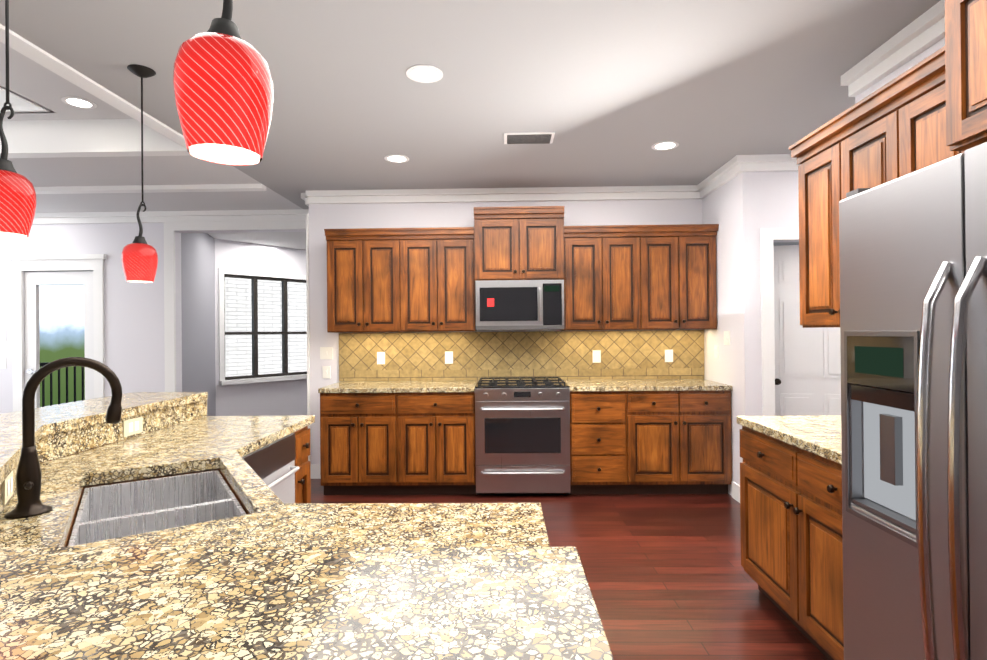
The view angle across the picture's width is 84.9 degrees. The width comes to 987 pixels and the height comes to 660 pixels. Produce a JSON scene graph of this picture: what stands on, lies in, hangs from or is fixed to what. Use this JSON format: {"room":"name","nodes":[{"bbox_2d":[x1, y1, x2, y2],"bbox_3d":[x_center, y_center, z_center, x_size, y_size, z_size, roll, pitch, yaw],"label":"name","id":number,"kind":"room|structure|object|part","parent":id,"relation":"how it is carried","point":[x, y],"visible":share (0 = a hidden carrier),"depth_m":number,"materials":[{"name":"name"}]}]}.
{"room":"kitchen","nodes":[
{"label":"kitchen","id":0,"kind":"room"},
{"bbox_2d":[0,223,305,413],"bbox_3d":[-5.216,-0.291,5.991,6.980,3.450,0.140,-1,0,1],"label":"wall","id":1,"kind":"structure","parent":0,"point":[134,350],"depth_m":5.88,"materials":[{"name":"paint"}]},
{"bbox_2d":[25,271,93,407],"bbox_3d":[-4.751,0.390,5.915,0.790,2.060,0.102,-1,0,1],"label":"exterior door","id":2,"kind":"structure","parent":1,"relation":"in","point":[34,281],"depth_m":5.93,"materials":[{"name":"white wood"}]},
{"bbox_2d":[8,209,295,411],"bbox_3d":[-5.274,0.084,5.882,7.100,2.700,0.075,-1,0,1],"label":"trim","id":3,"kind":"structure","parent":1,"relation":"attached to","point":[173,221],"depth_m":5.87,"materials":[{"name":"white"}]},
{"bbox_2d":[181,233,306,416],"bbox_3d":[-2.900,0.071,8.066,2.136,2.700,4.166,-1,0,1],"label":"wall","id":4,"kind":"structure","parent":0,"point":[204,256],"depth_m":7.51,"materials":[{"name":"paint"}]},
{"bbox_2d":[218,267,306,384],"bbox_3d":[-2.848,-0.057,8.673,0.100,1.640,3.032,-1,0,39],"label":"window frame","id":5,"kind":"structure","parent":4,"relation":"in","point":[221,273],"depth_m":7.62,"materials":[{"name":"white wood"}]},
{"bbox_2d":[224,274,306,379],"bbox_3d":[-2.937,-0.046,8.746,0.070,1.500,2.872,-1,0,39],"label":"nook window","id":6,"kind":"structure","parent":4,"relation":"in","point":[254,333],"depth_m":8.00,"materials":[{"name":"grey metal"}]},
{"bbox_2d":[309,204,324,463],"bbox_3d":[-1.632,0.058,7.576,0.120,2.700,4.950,-1,0,1],"label":"wall","id":7,"kind":"structure","parent":0,"point":[316,260],"depth_m":5.10,"materials":[{"name":"paint"}]},
{"bbox_2d":[45,400,827,659],"bbox_3d":[-1.346,1.443,4.090,15.000,0.100,15.500,-1,0,1],"label":"floor","id":8,"kind":"structure","parent":0,"point":[668,577],"depth_m":3.05,"materials":[{"name":"brown wood"}]},
{"bbox_2d":[40,362,83,406],"bbox_3d":[-5.849,0.973,6.799,3.100,1.060,1.460,-1,0,1],"label":"rail","id":9,"kind":"object","parent":8,"relation":"on","point":[43,388],"visible":0.08,"depth_m":7.40,"materials":[{"name":"black metal"}]},
{"bbox_2d":[0,392,613,659],"bbox_3d":[-0.936,0.856,1.699,2.160,1.050,2.610,-1,0,1],"label":"kitchen island","id":10,"kind":"object","parent":8,"relation":"on","point":[302,473],"depth_m":0.72,"materials":[{"name":"beige stone"}]},
{"bbox_2d":[2,471,12,504],"bbox_3d":[-1.314,0.424,1.462,0.009,0.070,0.120,0,0,-35],"label":"outlet","id":11,"kind":"object","parent":10,"relation":"attached to","point":[7,485],"depth_m":1.44,"materials":[{"name":"beige plastic"}]},
{"bbox_2d":[4,357,121,518],"bbox_3d":[-1.142,0.271,1.411,0.201,0.396,0.226,-1,0,1],"label":"faucet","id":12,"kind":"object","parent":10,"relation":"on","point":[28,483],"visible":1,"depth_m":1.39,"materials":[{"name":"black metal"}]},
{"bbox_2d":[123,417,142,436],"bbox_3d":[-1.602,0.430,2.401,0.007,0.070,0.120,-1,0,1],"label":"outlet","id":13,"kind":"object","parent":10,"relation":"attached to","point":[132,426],"depth_m":2.39,"materials":[{"name":"beige plastic"}]},
{"bbox_2d":[67,470,246,546],"bbox_3d":[-0.971,0.618,1.573,0.392,0.210,0.732,0,0,-34],"label":"sink","id":14,"kind":"object","parent":10,"relation":"in","point":[111,511],"visible":0.23,"depth_m":1.77,"materials":[{"name":"silver metal"}]},
{"bbox_2d":[242,433,299,502],"bbox_3d":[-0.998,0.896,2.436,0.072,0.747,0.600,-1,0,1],"label":"dishwasher","id":15,"kind":"object","parent":10,"relation":"in","point":[273,467],"visible":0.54,"depth_m":2.53,"materials":[{"name":"silver metal"}]},
{"bbox_3d":[-0.940,0.420,1.701,2.160,0.178,2.610,-1,0,1],"label":"kitchen island top","id":16,"kind":"part","parent":10,"relation":"part of","materials":[{"name":"beige stone"}]},
{"bbox_2d":[320,393,407,494],"bbox_3d":[-1.079,0.959,4.773,0.715,0.870,0.619,-1,0,1],"label":"base cabinet","id":17,"kind":"object","parent":8,"relation":"on","point":[397,443],"depth_m":4.47,"materials":[{"name":"brown wood"}]},
{"bbox_2d":[318,381,477,392],"bbox_3d":[-0.797,0.499,4.767,1.297,0.040,0.628,-1,0,1],"label":"countertop","id":18,"kind":"structure","parent":17,"relation":"on","point":[397,386],"depth_m":4.52,"materials":[{"name":"beige stone"}]},
{"bbox_2d":[408,392,475,494],"bbox_3d":[-0.504,0.954,4.762,0.715,0.870,0.619,-1,0,1],"label":"base cabinet","id":19,"kind":"object","parent":8,"relation":"on","point":[441,425],"depth_m":4.46,"materials":[{"name":"brown wood"}]},
{"bbox_2d":[475,377,569,494],"bbox_3d":[0.245,0.899,4.709,0.774,0.925,0.675,-1,0,1],"label":"range","id":20,"kind":"object","parent":8,"relation":"on","point":[522,430],"visible":1,"depth_m":4.43,"materials":[{"name":"silver metal"}]},
{"bbox_2d":[569,391,636,493],"bbox_3d":[0.904,0.941,4.735,0.530,0.870,0.619,-1,0,1],"label":"base cabinet","id":21,"kind":"object","parent":8,"relation":"on","point":[603,424],"depth_m":4.43,"materials":[{"name":"brown wood"}]},
{"bbox_2d":[563,379,731,391],"bbox_3d":[1.294,0.481,4.728,1.323,0.040,0.628,-1,0,1],"label":"countertop","id":22,"kind":"structure","parent":21,"relation":"on","point":[648,385],"depth_m":4.48,"materials":[{"name":"beige stone"}]},
{"bbox_2d":[637,391,731,493],"bbox_3d":[1.530,0.936,4.724,0.861,0.870,0.619,-1,0,1],"label":"base cabinet","id":23,"kind":"object","parent":8,"relation":"on","point":[650,442],"depth_m":4.42,"materials":[{"name":"brown wood"}]},
{"bbox_2d":[739,426,843,659],"bbox_3d":[1.583,0.926,2.278,0.659,0.870,1.129,-1,0,1],"label":"base cabinet","id":24,"kind":"object","parent":8,"relation":"on","point":[791,530],"visible":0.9,"depth_m":2.30,"materials":[{"name":"brown wood"}]},
{"bbox_2d":[737,415,841,464],"bbox_3d":[1.590,0.420,2.280,0.637,0.138,1.131,-1,0,1],"label":"countertop","id":25,"kind":"structure","parent":24,"relation":"on","point":[819,435],"depth_m":2.45,"materials":[{"name":"beige stone"}]},
{"bbox_2d":[839,142,986,659],"bbox_3d":[1.443,0.451,1.245,0.858,1.775,0.920,-1,0,1],"label":"refrigerator","id":26,"kind":"object","parent":8,"relation":"on","point":[889,364],"depth_m":1.39,"materials":[{"name":"silver metal"}]},
{"bbox_3d":[1.130,0.440,1.479,0.068,1.705,0.464,-1,0,1],"label":"refrigerator door","id":27,"kind":"part","parent":26,"relation":"part of","materials":[{"name":"silver metal"}]},
{"bbox_2d":[0,0,940,249],"bbox_3d":[-1.373,-1.667,4.102,15.000,0.720,15.500,-1,0,1],"label":"ceiling","id":28,"kind":"structure","parent":0,"point":[609,92],"depth_m":2.96,"materials":[{"name":"paint"}]},
{"bbox_2d":[0,0,36,237],"bbox_3d":[-1.492,-0.801,1.641,0.154,1.024,0.154,-1,0,1],"label":"pendant light","id":29,"kind":"object","parent":28,"relation":"hanging from","point":[18,203],"visible":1,"depth_m":1.63,"materials":[{"name":"red glass"}]},
{"bbox_2d":[0,96,71,157],"bbox_3d":[-6.012,-1.560,3.890,5.730,0.615,0.310,-1,0,1],"label":"trim","id":30,"kind":"structure","parent":28,"relation":"attached to","point":[26,138],"depth_m":3.89,"materials":[{"name":"white"}]},
{"bbox_2d":[0,86,87,123],"bbox_3d":[-3.112,-1.717,0.124,0.185,0.379,7.480,-1,0,1],"label":"trim","id":31,"kind":"structure","parent":28,"relation":"attached to","point":[24,102],"depth_m":3.75,"materials":[{"name":"white wood"}]},
{"bbox_2d":[61,96,96,108],"bbox_3d":[-2.761,-1.514,3.598,0.188,0.003,0.188,0,0,-8],"label":"recessed light","id":32,"kind":"object","parent":28,"relation":"in","point":[78,102],"depth_m":3.59,"materials":[{"name":"white"}]},
{"bbox_2d":[0,24,190,154],"bbox_3d":[-2.199,-1.475,0.169,0.105,0.355,7.605,-1,0,1],"label":"trim","id":33,"kind":"structure","parent":28,"relation":"attached to","point":[18,43],"depth_m":2.88,"materials":[{"name":"white"}]},
{"bbox_2d":[121,64,157,282],"bbox_3d":[-1.782,-0.775,2.716,0.154,1.064,0.154,-1,0,1],"label":"pendant light","id":34,"kind":"object","parent":28,"relation":"hanging from","point":[139,257],"visible":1,"depth_m":2.68,"materials":[{"name":"red glass"}]},
{"bbox_2d":[34,184,265,193],"bbox_3d":[-5.455,-1.248,4.898,6.800,0.040,0.100,-1,0,1],"label":"trim","id":35,"kind":"structure","parent":28,"relation":"attached to","point":[199,187],"depth_m":4.81,"materials":[{"name":"white"}]},
{"bbox_2d":[173,0,273,165],"bbox_3d":[-0.466,-0.813,0.931,0.154,1.024,0.154,-1,0,1],"label":"pendant light","id":36,"kind":"object","parent":28,"relation":"hanging from","point":[223,87],"visible":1,"depth_m":0.88,"materials":[{"name":"red glass"}]},
{"bbox_2d":[384,154,408,162],"bbox_3d":[-0.739,-1.310,4.128,0.188,0.003,0.188,0,0,-8],"label":"recessed light","id":37,"kind":"object","parent":28,"relation":"in","point":[394,158],"depth_m":4.12,"materials":[{"name":"white"}]},
{"bbox_2d":[406,65,442,82],"bbox_3d":[-0.355,-1.318,2.781,0.188,0.003,0.188,0,0,-8],"label":"recessed light","id":38,"kind":"object","parent":28,"relation":"in","point":[424,73],"depth_m":2.77,"materials":[{"name":"white"}]},
{"bbox_2d":[504,132,554,143],"bbox_3d":[0.243,-1.316,3.710,0.340,0.012,0.200,-1,0,1],"label":"ceiling vent","id":39,"kind":"object","parent":28,"relation":"in","point":[531,138],"visible":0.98,"depth_m":3.69,"materials":[{"name":"white metal"}]},
{"bbox_2d":[651,141,678,149],"bbox_3d":[1.237,-1.328,3.891,0.188,0.003,0.188,0,0,-8],"label":"recessed light","id":40,"kind":"object","parent":28,"relation":"in","point":[665,145],"depth_m":3.88,"materials":[{"name":"white"}]},
{"bbox_2d":[321,199,703,385],"bbox_3d":[0.172,0.034,5.127,3.580,2.700,0.120,-1,0,1],"label":"wall","id":41,"kind":"structure","parent":0,"point":[322,217],"depth_m":5.08,"materials":[{"name":"paint"}]},
{"bbox_2d":[320,347,332,358],"bbox_3d":[-1.577,0.219,5.093,0.120,0.115,0.012,-1,0,1],"label":"outlet","id":42,"kind":"object","parent":41,"relation":"attached to","point":[326,352],"depth_m":5.09,"materials":[{"name":"white plastic"}]},
{"bbox_2d":[322,366,330,377],"bbox_3d":[-1.576,0.399,5.093,0.075,0.115,0.012,-1,0,1],"label":"outlet","id":43,"kind":"object","parent":41,"relation":"attached to","point":[326,369],"depth_m":5.09,"materials":[{"name":"white plastic"}]},
{"bbox_2d":[325,231,407,331],"bbox_3d":[-1.112,-0.406,4.920,0.718,0.850,0.340,-1,0,1],"label":"upper cabinet","id":44,"kind":"object","parent":41,"relation":"attached to","point":[400,279],"depth_m":4.75,"materials":[{"name":"brown wood"}]},
{"bbox_2d":[377,352,384,363],"bbox_3d":[-1.057,0.264,5.070,0.075,0.115,0.012,-1,0,1],"label":"outlet","id":45,"kind":"object","parent":41,"relation":"attached to","point":[380,355],"depth_m":5.07,"materials":[{"name":"white plastic"}]},
{"bbox_2d":[408,231,476,331],"bbox_3d":[-0.522,-0.411,4.908,0.718,0.850,0.340,-1,0,1],"label":"upper cabinet","id":46,"kind":"object","parent":41,"relation":"attached to","point":[441,273],"depth_m":4.74,"materials":[{"name":"brown wood"}]},
{"bbox_2d":[445,351,452,363],"bbox_3d":[-0.417,0.259,5.058,0.075,0.115,0.012,-1,0,1],"label":"outlet","id":47,"kind":"object","parent":41,"relation":"attached to","point":[448,354],"depth_m":5.06,"materials":[{"name":"white plastic"}]},
{"bbox_2d":[296,185,695,478],"bbox_3d":[0.073,0.034,5.031,3.775,2.700,0.075,-1,0,1],"label":"crown molding","id":48,"kind":"structure","parent":41,"relation":"attached to","point":[677,191],"depth_m":5.03,"materials":[{"name":"white wood"}]},
{"bbox_2d":[474,206,564,280],"bbox_3d":[0.225,-0.745,4.844,0.779,0.625,0.442,-1,0,1],"label":"upper cabinet","id":49,"kind":"object","parent":41,"relation":"attached to","point":[520,243],"visible":0.98,"depth_m":4.67,"materials":[{"name":"brown wood"}]},
{"bbox_2d":[475,280,563,329],"bbox_3d":[0.230,-0.215,4.834,0.761,0.425,0.459,-1,0,1],"label":"microwave","id":50,"kind":"object","parent":49,"relation":"attached to","point":[519,304],"visible":1,"depth_m":4.64,"materials":[{"name":"silver metal"}]},
{"bbox_2d":[339,330,704,380],"bbox_3d":[0.252,0.242,5.058,3.418,0.455,0.011,-1,0,1],"label":"tile backsplash","id":51,"kind":"structure","parent":41,"relation":"attached to","point":[477,356],"depth_m":5.05,"materials":[{"name":"tile"}]},
{"bbox_2d":[593,350,600,362],"bbox_3d":[0.962,0.247,5.032,0.075,0.115,0.012,-1,0,1],"label":"outlet","id":52,"kind":"object","parent":41,"relation":"attached to","point":[596,353],"depth_m":5.03,"materials":[{"name":"white plastic"}]},
{"bbox_2d":[560,232,651,329],"bbox_3d":[0.984,-0.425,4.880,0.728,0.850,0.340,-1,0,1],"label":"upper cabinet","id":53,"kind":"object","parent":41,"relation":"attached to","point":[639,277],"depth_m":4.71,"materials":[{"name":"brown wood"}]},
{"bbox_2d":[665,350,672,361],"bbox_3d":[1.632,0.241,5.019,0.075,0.115,0.012,-1,0,1],"label":"outlet","id":54,"kind":"object","parent":41,"relation":"attached to","point":[668,353],"depth_m":5.02,"materials":[{"name":"white plastic"}]},
{"bbox_2d":[648,228,717,329],"bbox_3d":[1.584,-0.430,4.868,0.728,0.850,0.340,-1,0,1],"label":"upper cabinet","id":55,"kind":"object","parent":41,"relation":"attached to","point":[681,261],"depth_m":4.70,"materials":[{"name":"brown wood"}]},
{"bbox_2d":[758,171,798,415],"bbox_3d":[3.265,0.004,4.218,2.400,2.700,0.120,-1,0,1],"label":"wall","id":56,"kind":"structure","parent":0,"point":[778,199],"depth_m":4.17,"materials":[{"name":"paint"}]},
{"bbox_2d":[696,154,800,502],"bbox_3d":[3.112,0.006,4.498,2.475,2.700,0.824,-1,0,1],"label":"trim","id":57,"kind":"structure","parent":56,"relation":"attached to","point":[739,164],"depth_m":4.16,"materials":[{"name":"white"}]},
{"bbox_2d":[773,245,840,415],"bbox_3d":[2.592,0.332,4.317,0.770,2.035,0.196,-1,0,1],"label":"hall door","id":58,"kind":"structure","parent":56,"relation":"in","point":[807,371],"depth_m":4.33,"materials":[{"name":"white wood"}]},
{"bbox_2d":[702,37,944,495],"bbox_3d":[1.937,0.002,0.657,0.120,2.700,8.750,-1,0,1],"label":"wall","id":59,"kind":"structure","parent":0,"point":[731,208],"depth_m":4.29,"materials":[{"name":"paint"}]},
{"bbox_2d":[714,345,717,357],"bbox_3d":[1.950,0.187,4.732,0.012,0.115,0.075,-1,0,1],"label":"outlet","id":60,"kind":"object","parent":59,"relation":"attached to","point":[715,346],"depth_m":4.72,"materials":[{"name":"white plastic"}]},
{"bbox_2d":[724,331,729,344],"bbox_3d":[1.945,0.066,4.503,0.012,0.115,0.120,-1,0,1],"label":"outlet","id":61,"kind":"object","parent":59,"relation":"attached to","point":[726,333],"depth_m":4.49,"materials":[{"name":"white plastic"}]},
{"bbox_2d":[789,46,963,327],"bbox_3d":[1.711,-0.482,2.253,0.379,0.935,1.070,-1,0,1],"label":"upper cabinet","id":62,"kind":"object","parent":59,"relation":"attached to","point":[894,128],"visible":0.48,"depth_m":2.33,"materials":[{"name":"brown wood"}]},
{"bbox_2d":[841,0,944,96],"bbox_3d":[1.809,-1.295,-0.381,0.075,0.110,6.460,-1,0,1],"label":"crown molding","id":63,"kind":"structure","parent":59,"relation":"attached to","point":[918,36],"depth_m":2.47,"materials":[{"name":"white wood"}]},
{"bbox_2d":[945,0,986,150],"bbox_3d":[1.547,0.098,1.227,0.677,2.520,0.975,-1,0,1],"label":"upper cabinet","id":64,"kind":"object","parent":59,"relation":"attached to","point":[966,66],"visible":1,"depth_m":1.65,"materials":[{"name":"brown wood"}]},
{"label":"outside","id":65,"kind":"structure","parent":0,"visible":0},
{"bbox_2d":[39,285,84,406],"bbox_3d":[-4.565,-5.694,22.180,70.000,40.000,31.500,-1,0,1],"label":"sky","id":66,"kind":"structure","parent":65,"point":[61,317],"depth_m":38.41,"materials":[{"name":"white"}]},
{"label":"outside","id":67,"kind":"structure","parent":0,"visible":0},
{"bbox_2d":[225,277,306,376],"bbox_3d":[-2.792,-0.311,13.123,0.200,5.500,9.005,-1,0,39],"label":"brick","id":68,"kind":"object","parent":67,"point":[238,348],"depth_m":10.77,"materials":[{"name":"white brick"}]}
]}

